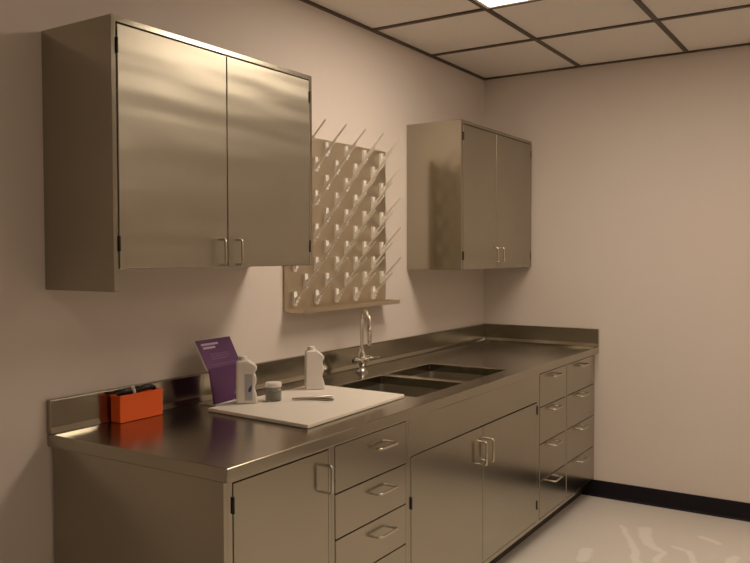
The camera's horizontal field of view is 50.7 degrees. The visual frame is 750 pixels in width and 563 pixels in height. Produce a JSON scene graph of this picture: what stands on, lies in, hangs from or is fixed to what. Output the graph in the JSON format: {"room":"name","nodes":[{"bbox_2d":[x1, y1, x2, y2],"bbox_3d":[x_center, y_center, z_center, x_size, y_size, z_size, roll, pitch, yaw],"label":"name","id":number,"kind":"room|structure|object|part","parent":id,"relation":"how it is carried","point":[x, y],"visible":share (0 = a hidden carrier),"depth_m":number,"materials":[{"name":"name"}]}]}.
{"room":"laboratory","nodes":[
{"label":"laboratory","id":0,"kind":"room"},
{"bbox_2d":[0,0,483,562],"bbox_3d":[-1.255,0.094,2.209,0.100,2.614,7.328,1,2,33],"label":"wall","id":1,"kind":"structure","parent":0,"point":[54,343],"depth_m":2.92,"materials":[{"name":"white paint"}]},
{"bbox_2d":[41,14,312,291],"bbox_3d":[-0.621,-0.385,2.754,0.360,0.799,0.949,1,2,33],"label":"upper cabinet","id":2,"kind":"object","parent":1,"relation":"attached to","point":[162,148],"visible":1,"depth_m":2.45,"materials":[{"name":"metal"}]},
{"bbox_3d":[-0.630,-0.398,2.488,0.019,0.710,0.451,1,2,33],"label":"door","id":3,"kind":"part","parent":2,"relation":"part of","materials":[{"name":"metal"}]},
{"bbox_3d":[-0.507,-0.098,2.639,0.034,0.094,0.009,1,2,33],"label":"handle","id":4,"kind":"part","parent":2,"relation":"part of","materials":[{"name":"beige"}]},
{"bbox_3d":[-0.463,-0.101,2.707,0.034,0.094,0.009,1,2,33],"label":"handle","id":5,"kind":"part","parent":2,"relation":"part of","materials":[{"name":"beige"}]},
{"bbox_3d":[-0.384,-0.412,2.871,0.019,0.710,0.452,1,2,33],"label":"door","id":6,"kind":"part","parent":2,"relation":"part of","materials":[{"name":"metal"}]},
{"bbox_2d":[284,119,400,312],"bbox_3d":[-0.119,-0.296,3.733,0.150,0.842,0.802,1,2,33],"label":"drying rack","id":7,"kind":"object","parent":1,"relation":"attached to","point":[348,269],"visible":0.86,"depth_m":3.76,"materials":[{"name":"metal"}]},
{"bbox_3d":[-0.296,0.021,3.423,0.102,0.102,0.011,1,2,33],"label":"rod","id":8,"kind":"part","parent":7,"relation":"part of","materials":[{"name":"beige"}]},
{"bbox_3d":[-0.253,-0.056,3.488,0.102,0.102,0.011,1,2,33],"label":"rod","id":9,"kind":"part","parent":7,"relation":"part of","materials":[{"name":"beige"}]},
{"bbox_3d":[-0.255,-0.657,3.467,0.102,0.102,0.011,1,2,33],"label":"rod","id":10,"kind":"part","parent":7,"relation":"part of","materials":[{"name":"beige"}]},
{"bbox_3d":[-0.253,-0.206,3.483,0.102,0.102,0.011,1,2,33],"label":"rod","id":11,"kind":"part","parent":7,"relation":"part of","materials":[{"name":"beige"}]},
{"bbox_3d":[-0.254,-0.357,3.478,0.102,0.102,0.011,1,2,33],"label":"rod","id":12,"kind":"part","parent":7,"relation":"part of","materials":[{"name":"beige"}]},
{"bbox_3d":[-0.254,-0.507,3.473,0.102,0.102,0.011,1,2,33],"label":"rod","id":13,"kind":"part","parent":7,"relation":"part of","materials":[{"name":"beige"}]},
{"bbox_3d":[-0.211,-0.284,3.547,0.102,0.102,0.011,1,2,33],"label":"rod","id":14,"kind":"part","parent":7,"relation":"part of","materials":[{"name":"beige"}]},
{"bbox_3d":[-0.211,-0.434,3.542,0.102,0.102,0.011,1,2,33],"label":"rod","id":15,"kind":"part","parent":7,"relation":"part of","materials":[{"name":"beige"}]},
{"bbox_3d":[-0.212,-0.584,3.536,0.102,0.102,0.011,1,2,33],"label":"rod","id":16,"kind":"part","parent":7,"relation":"part of","materials":[{"name":"beige"}]},
{"bbox_3d":[-0.211,-0.134,3.552,0.102,0.102,0.011,1,2,33],"label":"rod","id":17,"kind":"part","parent":7,"relation":"part of","materials":[{"name":"beige"}]},
{"bbox_3d":[-0.210,0.017,3.557,0.102,0.102,0.011,1,2,33],"label":"rod","id":18,"kind":"part","parent":7,"relation":"part of","materials":[{"name":"beige"}]},
{"bbox_3d":[-0.169,-0.662,3.601,0.102,0.102,0.011,1,2,33],"label":"rod","id":19,"kind":"part","parent":7,"relation":"part of","materials":[{"name":"beige"}]},
{"bbox_3d":[-0.168,-0.512,3.606,0.102,0.102,0.011,1,2,33],"label":"rod","id":20,"kind":"part","parent":7,"relation":"part of","materials":[{"name":"beige"}]},
{"bbox_3d":[-0.167,-0.061,3.622,0.102,0.102,0.011,1,2,33],"label":"rod","id":21,"kind":"part","parent":7,"relation":"part of","materials":[{"name":"beige"}]},
{"bbox_3d":[-0.168,-0.211,3.616,0.102,0.102,0.011,1,2,33],"label":"rod","id":22,"kind":"part","parent":7,"relation":"part of","materials":[{"name":"beige"}]},
{"bbox_3d":[-0.168,-0.361,3.611,0.102,0.102,0.011,1,2,33],"label":"rod","id":23,"kind":"part","parent":7,"relation":"part of","materials":[{"name":"beige"}]},
{"bbox_3d":[-0.126,-0.439,3.675,0.102,0.102,0.011,1,2,33],"label":"rod","id":24,"kind":"part","parent":7,"relation":"part of","materials":[{"name":"beige"}]},
{"bbox_3d":[-0.126,-0.589,3.670,0.102,0.102,0.011,1,2,33],"label":"rod","id":25,"kind":"part","parent":7,"relation":"part of","materials":[{"name":"beige"}]},
{"bbox_3d":[-0.124,0.012,3.691,0.102,0.102,0.011,1,2,33],"label":"rod","id":26,"kind":"part","parent":7,"relation":"part of","materials":[{"name":"beige"}]},
{"bbox_3d":[-0.125,-0.138,3.685,0.102,0.102,0.011,1,2,33],"label":"rod","id":27,"kind":"part","parent":7,"relation":"part of","materials":[{"name":"beige"}]},
{"bbox_3d":[-0.125,-0.288,3.680,0.102,0.102,0.011,1,2,33],"label":"rod","id":28,"kind":"part","parent":7,"relation":"part of","materials":[{"name":"beige"}]},
{"bbox_3d":[-0.081,-0.066,3.755,0.102,0.102,0.011,1,2,33],"label":"rod","id":29,"kind":"part","parent":7,"relation":"part of","materials":[{"name":"beige"}]},
{"bbox_3d":[-0.082,-0.216,3.750,0.102,0.102,0.011,1,2,33],"label":"rod","id":30,"kind":"part","parent":7,"relation":"part of","materials":[{"name":"beige"}]},
{"bbox_3d":[-0.082,-0.366,3.745,0.102,0.102,0.011,1,2,33],"label":"rod","id":31,"kind":"part","parent":7,"relation":"part of","materials":[{"name":"beige"}]},
{"bbox_3d":[-0.082,-0.516,3.740,0.102,0.102,0.011,1,2,33],"label":"rod","id":32,"kind":"part","parent":7,"relation":"part of","materials":[{"name":"beige"}]},
{"bbox_3d":[-0.083,-0.667,3.735,0.102,0.102,0.011,1,2,33],"label":"rod","id":33,"kind":"part","parent":7,"relation":"part of","materials":[{"name":"beige"}]},
{"bbox_3d":[-0.039,-0.293,3.814,0.102,0.102,0.011,1,2,33],"label":"rod","id":34,"kind":"part","parent":7,"relation":"part of","materials":[{"name":"beige"}]},
{"bbox_3d":[-0.040,-0.444,3.809,0.102,0.102,0.011,1,2,33],"label":"rod","id":35,"kind":"part","parent":7,"relation":"part of","materials":[{"name":"beige"}]},
{"bbox_3d":[-0.040,-0.594,3.804,0.102,0.102,0.011,1,2,33],"label":"rod","id":36,"kind":"part","parent":7,"relation":"part of","materials":[{"name":"beige"}]},
{"bbox_3d":[-0.038,0.007,3.824,0.102,0.102,0.011,1,2,33],"label":"rod","id":37,"kind":"part","parent":7,"relation":"part of","materials":[{"name":"beige"}]},
{"bbox_3d":[-0.039,-0.143,3.819,0.102,0.102,0.011,1,2,33],"label":"rod","id":38,"kind":"part","parent":7,"relation":"part of","materials":[{"name":"beige"}]},
{"bbox_3d":[0.003,-0.671,3.869,0.102,0.102,0.011,1,2,33],"label":"rod","id":39,"kind":"part","parent":7,"relation":"part of","materials":[{"name":"beige"}]},
{"bbox_3d":[0.004,-0.371,3.879,0.102,0.102,0.011,1,2,33],"label":"rod","id":40,"kind":"part","parent":7,"relation":"part of","materials":[{"name":"beige"}]},
{"bbox_3d":[0.003,-0.521,3.874,0.102,0.102,0.011,1,2,33],"label":"rod","id":41,"kind":"part","parent":7,"relation":"part of","materials":[{"name":"beige"}]},
{"bbox_3d":[0.004,-0.070,3.889,0.102,0.102,0.011,1,2,33],"label":"rod","id":42,"kind":"part","parent":7,"relation":"part of","materials":[{"name":"beige"}]},
{"bbox_3d":[0.004,-0.221,3.884,0.102,0.102,0.011,1,2,33],"label":"rod","id":43,"kind":"part","parent":7,"relation":"part of","materials":[{"name":"beige"}]},
{"bbox_3d":[0.047,0.003,3.958,0.102,0.102,0.011,1,2,33],"label":"rod","id":44,"kind":"part","parent":7,"relation":"part of","materials":[{"name":"beige"}]},
{"bbox_3d":[0.047,-0.148,3.953,0.102,0.102,0.011,1,2,33],"label":"rod","id":45,"kind":"part","parent":7,"relation":"part of","materials":[{"name":"beige"}]},
{"bbox_3d":[0.047,-0.298,3.948,0.102,0.102,0.011,1,2,33],"label":"rod","id":46,"kind":"part","parent":7,"relation":"part of","materials":[{"name":"beige"}]},
{"bbox_3d":[0.046,-0.448,3.943,0.102,0.102,0.011,1,2,33],"label":"rod","id":47,"kind":"part","parent":7,"relation":"part of","materials":[{"name":"beige"}]},
{"bbox_3d":[0.046,-0.599,3.938,0.102,0.102,0.011,1,2,33],"label":"rod","id":48,"kind":"part","parent":7,"relation":"part of","materials":[{"name":"beige"}]},
{"bbox_3d":[0.089,-0.676,4.002,0.102,0.102,0.011,1,2,33],"label":"rod","id":49,"kind":"part","parent":7,"relation":"part of","materials":[{"name":"beige"}]},
{"bbox_3d":[0.090,-0.075,4.023,0.102,0.102,0.011,1,2,33],"label":"rod","id":50,"kind":"part","parent":7,"relation":"part of","materials":[{"name":"beige"}]},
{"bbox_3d":[0.090,-0.225,4.018,0.102,0.102,0.011,1,2,33],"label":"rod","id":51,"kind":"part","parent":7,"relation":"part of","materials":[{"name":"beige"}]},
{"bbox_3d":[0.090,-0.376,4.013,0.102,0.102,0.011,1,2,33],"label":"rod","id":52,"kind":"part","parent":7,"relation":"part of","materials":[{"name":"beige"}]},
{"bbox_3d":[0.089,-0.526,4.007,0.102,0.102,0.011,1,2,33],"label":"rod","id":53,"kind":"part","parent":7,"relation":"part of","materials":[{"name":"beige"}]},
{"bbox_2d":[407,119,531,269],"bbox_3d":[0.594,-0.472,4.639,0.368,0.788,0.984,1,2,33],"label":"upper cabinet","id":54,"kind":"object","parent":1,"relation":"attached to","point":[469,183],"visible":1,"depth_m":4.29,"materials":[{"name":"metal"}]},
{"bbox_3d":[0.572,-0.451,4.344,0.019,0.765,0.421,1,2,33],"label":"door","id":55,"kind":"part","parent":54,"relation":"part of","materials":[{"name":"metal"}]},
{"bbox_3d":[0.686,-0.150,4.483,0.034,0.094,0.009,1,2,33],"label":"handle","id":56,"kind":"part","parent":54,"relation":"part of","materials":[{"name":"beige"}]},
{"bbox_3d":[0.730,-0.153,4.551,0.034,0.094,0.009,1,2,33],"label":"handle","id":57,"kind":"part","parent":54,"relation":"part of","materials":[{"name":"beige"}]},
{"bbox_3d":[0.827,-0.465,4.742,0.019,0.765,0.517,1,2,33],"label":"door","id":58,"kind":"part","parent":54,"relation":"part of","materials":[{"name":"metal"}]},
{"bbox_2d":[300,0,749,80],"bbox_3d":[0.846,-1.166,0.816,4.900,0.012,7.128,1,2,33],"label":"trim","id":59,"kind":"structure","parent":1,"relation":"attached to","point":[639,3],"depth_m":4.04,"materials":[{"name":"brown"}]},
{"bbox_2d":[310,0,749,77],"bbox_3d":[0.846,-1.222,0.814,5.100,0.100,7.328,1,2,33],"label":"ceiling","id":60,"kind":"structure","parent":0,"point":[543,18],"depth_m":3.99,"materials":[{"name":"tile"}]},
{"bbox_2d":[474,0,532,8],"bbox_3d":[0.869,-1.243,3.071,1.212,0.008,0.594,1,2,33],"label":"recessed light","id":61,"kind":"object","parent":60,"relation":"in","point":[488,4],"visible":1,"depth_m":3.56,"materials":[{"name":"white"}]},
{"bbox_2d":[480,0,521,6],"bbox_3d":[0.869,-1.245,3.071,1.176,0.005,0.558,1,2,33],"label":"diffuser","id":62,"kind":"object","parent":61,"relation":"attached to","point":[486,3],"depth_m":3.57,"materials":[{"name":"white plastic"}]},
{"bbox_2d":[484,45,749,502],"bbox_3d":[2.801,0.027,3.900,4.900,2.614,0.100,1,2,33],"label":"wall","id":63,"kind":"structure","parent":0,"point":[640,185],"depth_m":4.61,"materials":[{"name":"white paint"}]},
{"bbox_2d":[582,479,749,521],"bbox_3d":[3.053,1.291,3.714,4.235,0.100,0.016,1,2,33],"label":"baseboard","id":64,"kind":"structure","parent":63,"relation":"attached to","point":[736,510],"depth_m":4.57,"materials":[{"name":"black plastic"}]},
{"bbox_2d":[496,494,749,562],"bbox_3d":[0.853,1.491,0.905,5.100,0.100,7.328,1,2,33],"label":"floor","id":65,"kind":"structure","parent":0,"point":[591,529],"depth_m":4.10,"materials":[{"name":"plastic"}]},
{"bbox_2d":[53,447,333,562],"bbox_3d":[-0.557,0.953,2.499,0.765,0.874,0.488,1,2,33],"label":"base cabinet","id":66,"kind":"object","parent":65,"relation":"on","point":[106,510],"visible":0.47,"depth_m":2.30,"materials":[{"name":"metal"}]},
{"bbox_3d":[-0.271,0.907,2.324,0.019,0.741,0.432,1,2,33],"label":"door","id":67,"kind":"part","parent":66,"relation":"part of","materials":[{"name":"metal"}]},
{"bbox_3d":[-0.145,0.615,2.459,0.038,0.094,0.010,1,2,33],"label":"handle","id":68,"kind":"part","parent":66,"relation":"part of","materials":[{"name":"beige"}]},
{"bbox_2d":[331,420,407,562],"bbox_3d":[-0.295,0.939,2.908,0.764,0.874,0.482,1,2,33],"label":"base cabinet","id":69,"kind":"object","parent":65,"relation":"on","point":[370,494],"visible":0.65,"depth_m":2.71,"materials":[{"name":"metal"}]},
{"bbox_3d":[-0.014,0.595,2.714,0.019,0.152,0.442,1,2,33],"label":"drawer","id":70,"kind":"part","parent":69,"relation":"part of","materials":[{"name":"metal"}]},
{"bbox_3d":[-0.014,0.896,2.724,0.019,0.144,0.442,1,2,33],"label":"drawer","id":71,"kind":"part","parent":69,"relation":"part of","materials":[{"name":"metal"}]},
{"bbox_3d":[-0.014,0.748,2.719,0.019,0.145,0.442,1,2,33],"label":"drawer","id":72,"kind":"part","parent":69,"relation":"part of","materials":[{"name":"metal"}]},
{"bbox_3d":[0.040,0.875,2.756,0.037,0.010,0.124,1,2,33],"label":"handle","id":73,"kind":"part","parent":69,"relation":"part of","materials":[{"name":"beige"}]},
{"bbox_3d":[0.040,0.726,2.751,0.037,0.010,0.124,1,2,33],"label":"handle","id":74,"kind":"part","parent":69,"relation":"part of","materials":[{"name":"beige"}]},
{"bbox_3d":[0.040,0.570,2.745,0.037,0.010,0.124,1,2,33],"label":"handle","id":75,"kind":"part","parent":69,"relation":"part of","materials":[{"name":"beige"}]},
{"bbox_3d":[-0.013,1.118,2.731,0.019,0.291,0.442,1,2,33],"label":"drawer","id":76,"kind":"part","parent":69,"relation":"part of","materials":[{"name":"metal"}]},
{"bbox_2d":[367,371,537,562],"bbox_3d":[0.188,0.912,3.659,0.765,0.874,1.304,1,2,33],"label":"base cabinet","id":77,"kind":"object","parent":65,"relation":"on","point":[473,462],"visible":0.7,"depth_m":3.40,"materials":[{"name":"metal"}]},
{"bbox_2d":[46,323,598,482],"bbox_3d":[0.164,0.509,3.631,0.762,0.362,3.227,1,2,33],"label":"countertop","id":78,"kind":"structure","parent":77,"relation":"on","point":[189,439],"depth_m":2.90,"materials":[{"name":"metal"}]},
{"bbox_2d":[110,388,162,422],"bbox_3d":[-0.814,0.423,2.710,0.050,0.092,0.188,1,2,33],"label":"storage bin","id":79,"kind":"object","parent":78,"relation":"on","point":[145,403],"visible":0.91,"depth_m":2.68,"materials":[{"name":"orange plastic"}]},
{"bbox_2d":[116,388,132,395],"bbox_3d":[-0.840,0.412,2.662,0.023,0.105,0.070,1,2,33],"label":"tool","id":80,"kind":"object","parent":79,"relation":"in","point":[126,390],"visible":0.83,"depth_m":2.65,"materials":[{"name":"black plastic"}]},
{"bbox_2d":[136,384,155,392],"bbox_3d":[-0.790,0.408,2.740,0.023,0.108,0.086,1,2,33],"label":"tool","id":81,"kind":"object","parent":79,"relation":"in","point":[145,386],"visible":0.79,"depth_m":2.72,"materials":[{"name":"black plastic"}]},
{"bbox_2d":[193,336,238,405],"bbox_3d":[-0.596,0.337,2.986,0.083,0.242,0.205,1,2,28],"label":"stand","id":82,"kind":"object","parent":78,"relation":"on","point":[218,356],"visible":0.85,"depth_m":2.96,"materials":[{"name":"purple"}]},
{"bbox_3d":[-0.588,0.268,2.979,0.058,0.103,0.201,1,2,28],"label":"panel","id":83,"kind":"part","parent":82,"relation":"part of","materials":[{"name":"purple"}]},
{"bbox_3d":[-0.571,0.385,2.965,0.010,0.138,0.165,1,2,28],"label":"panel","id":84,"kind":"part","parent":82,"relation":"part of","materials":[{"name":"purple plastic"}]},
{"bbox_2d":[208,385,403,428],"bbox_3d":[-0.239,0.453,2.943,0.479,0.013,0.662,1,2,33],"label":"cutting board","id":85,"kind":"object","parent":78,"relation":"on","point":[306,414],"visible":0.76,"depth_m":2.85,"materials":[{"name":"white plastic"}]},
{"bbox_2d":[236,356,257,403],"bbox_3d":[-0.473,0.360,2.913,0.077,0.174,0.054,0,2,-9],"label":"bottle","id":86,"kind":"object","parent":85,"relation":"on","point":[246,379],"visible":1,"depth_m":2.89,"materials":[{"name":"white plastic"}]},
{"bbox_2d":[265,381,281,401],"bbox_3d":[-0.380,0.410,2.957,0.061,0.070,0.061,1,2,33],"label":"jar","id":87,"kind":"object","parent":85,"relation":"on","point":[273,392],"visible":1,"depth_m":2.93,"materials":[{"name":"clear glass"}]},
{"bbox_3d":[-0.380,0.384,2.956,0.061,0.018,0.061,1,2,33],"label":"lid","id":88,"kind":"part","parent":87,"relation":"part of","materials":[{"name":"white plastic"}]},
{"bbox_2d":[292,395,333,400],"bbox_3d":[-0.234,0.438,2.969,0.154,0.012,0.083,0,2,-7],"label":"forceps","id":89,"kind":"object","parent":85,"relation":"on","point":[322,397],"visible":1,"depth_m":2.96,"materials":[{"name":"grey metal"}]},
{"bbox_3d":[-0.231,0.439,2.957,0.158,0.012,0.022,0,2,6],"label":"arm","id":90,"kind":"part","parent":89,"relation":"part of","materials":[{"name":"grey metal"}]},
{"bbox_3d":[-0.235,0.438,2.982,0.158,0.011,0.022,-1,2,-21],"label":"arm","id":91,"kind":"part","parent":89,"relation":"part of","materials":[{"name":"grey metal"}]},
{"bbox_2d":[304,346,324,389],"bbox_3d":[-0.245,0.350,3.213,0.077,0.174,0.052,-1,2,-11],"label":"bottle","id":92,"kind":"object","parent":85,"relation":"on","point":[314,368],"visible":1,"depth_m":3.19,"materials":[{"name":"white plastic"}]},
{"bbox_2d":[352,309,380,372],"bbox_3d":[-0.048,0.281,3.708,0.115,0.305,0.223,0,2,12],"label":"faucet","id":93,"kind":"object","parent":78,"relation":"on","point":[362,359],"visible":1,"depth_m":3.73,"materials":[{"name":"silver metal"}]},
{"bbox_3d":[-0.044,0.232,3.674,0.017,0.205,0.167,-1,2,-14],"label":"spout","id":94,"kind":"part","parent":93,"relation":"part of","materials":[{"name":"silver metal"}]},
{"bbox_3d":[-0.007,0.368,3.794,0.069,0.024,0.026,1,2,22],"label":"lever","id":95,"kind":"part","parent":93,"relation":"part of","materials":[{"name":"silver metal"}]},
{"bbox_2d":[360,384,441,396],"bbox_3d":[0.095,0.591,3.397,0.432,0.214,0.422,1,2,33],"label":"sink basin","id":96,"kind":"object","parent":78,"relation":"in","point":[408,390],"depth_m":3.60,"materials":[{"name":"silver metal"}]},
{"bbox_2d":[394,371,484,388],"bbox_3d":[0.351,0.577,3.788,0.430,0.214,0.427,1,2,33],"label":"sink basin","id":97,"kind":"object","parent":78,"relation":"in","point":[455,375],"depth_m":3.99,"materials":[{"name":"silver metal"}]},
{"bbox_3d":[0.296,0.944,3.208,0.019,0.604,0.622,1,2,33],"label":"door","id":98,"kind":"part","parent":77,"relation":"part of","materials":[{"name":"metal"}]},
{"bbox_3d":[0.470,0.744,3.421,0.038,0.110,0.010,1,2,33],"label":"handle","id":99,"kind":"part","parent":77,"relation":"part of","materials":[{"name":"beige"}]},
{"bbox_3d":[0.509,0.742,3.482,0.038,0.110,0.010,1,2,33],"label":"handle","id":100,"kind":"part","parent":77,"relation":"part of","materials":[{"name":"beige"}]},
{"bbox_3d":[0.639,0.925,3.742,0.019,0.604,0.639,1,2,33],"label":"door","id":101,"kind":"part","parent":77,"relation":"part of","materials":[{"name":"metal"}]},
{"bbox_2d":[524,365,565,539],"bbox_3d":[0.655,0.887,4.387,0.764,0.874,0.426,1,2,33],"label":"base cabinet","id":102,"kind":"object","parent":65,"relation":"on","point":[551,383],"visible":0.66,"depth_m":4.18,"materials":[{"name":"metal"}]},
{"bbox_3d":[0.943,1.116,4.222,0.019,0.192,0.398,1,2,33],"label":"drawer","id":103,"kind":"part","parent":102,"relation":"part of","materials":[{"name":"metal"}]},
{"bbox_3d":[0.942,0.923,4.215,0.019,0.186,0.398,1,2,33],"label":"drawer","id":104,"kind":"part","parent":102,"relation":"part of","materials":[{"name":"metal"}]},
{"bbox_3d":[0.942,0.734,4.209,0.019,0.186,0.398,1,2,33],"label":"drawer","id":105,"kind":"part","parent":102,"relation":"part of","materials":[{"name":"metal"}]},
{"bbox_3d":[0.941,0.552,4.202,0.019,0.170,0.398,1,2,33],"label":"drawer","id":106,"kind":"part","parent":102,"relation":"part of","materials":[{"name":"metal"}]},
{"bbox_3d":[0.966,1.048,4.204,0.037,0.010,0.120,1,2,33],"label":"handle","id":107,"kind":"part","parent":102,"relation":"part of","materials":[{"name":"beige"}]},
{"bbox_3d":[0.966,0.858,4.198,0.037,0.010,0.120,1,2,33],"label":"handle","id":108,"kind":"part","parent":102,"relation":"part of","materials":[{"name":"beige"}]},
{"bbox_3d":[0.965,0.668,4.191,0.037,0.010,0.120,1,2,33],"label":"handle","id":109,"kind":"part","parent":102,"relation":"part of","materials":[{"name":"beige"}]},
{"bbox_3d":[0.965,0.494,4.186,0.037,0.010,0.120,1,2,33],"label":"handle","id":110,"kind":"part","parent":102,"relation":"part of","materials":[{"name":"beige"}]},
{"bbox_2d":[553,355,594,516],"bbox_3d":[0.907,0.873,4.781,0.764,0.874,0.509,1,2,33],"label":"base cabinet","id":111,"kind":"object","parent":65,"relation":"on","point":[580,374],"visible":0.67,"depth_m":4.57,"materials":[{"name":"metal"}]},
{"bbox_3d":[1.185,1.103,4.599,0.019,0.192,0.480,1,2,33],"label":"drawer","id":112,"kind":"part","parent":111,"relation":"part of","materials":[{"name":"metal"}]},
{"bbox_3d":[1.185,0.910,4.592,0.019,0.186,0.480,1,2,33],"label":"drawer","id":113,"kind":"part","parent":111,"relation":"part of","materials":[{"name":"metal"}]},
{"bbox_3d":[1.184,0.720,4.586,0.019,0.186,0.480,1,2,33],"label":"drawer","id":114,"kind":"part","parent":111,"relation":"part of","materials":[{"name":"metal"}]},
{"bbox_3d":[1.184,0.538,4.580,0.019,0.170,0.480,1,2,33],"label":"drawer","id":115,"kind":"part","parent":111,"relation":"part of","materials":[{"name":"metal"}]},
{"bbox_3d":[1.208,1.035,4.582,0.037,0.010,0.120,1,2,33],"label":"handle","id":116,"kind":"part","parent":111,"relation":"part of","materials":[{"name":"beige"}]}
]}

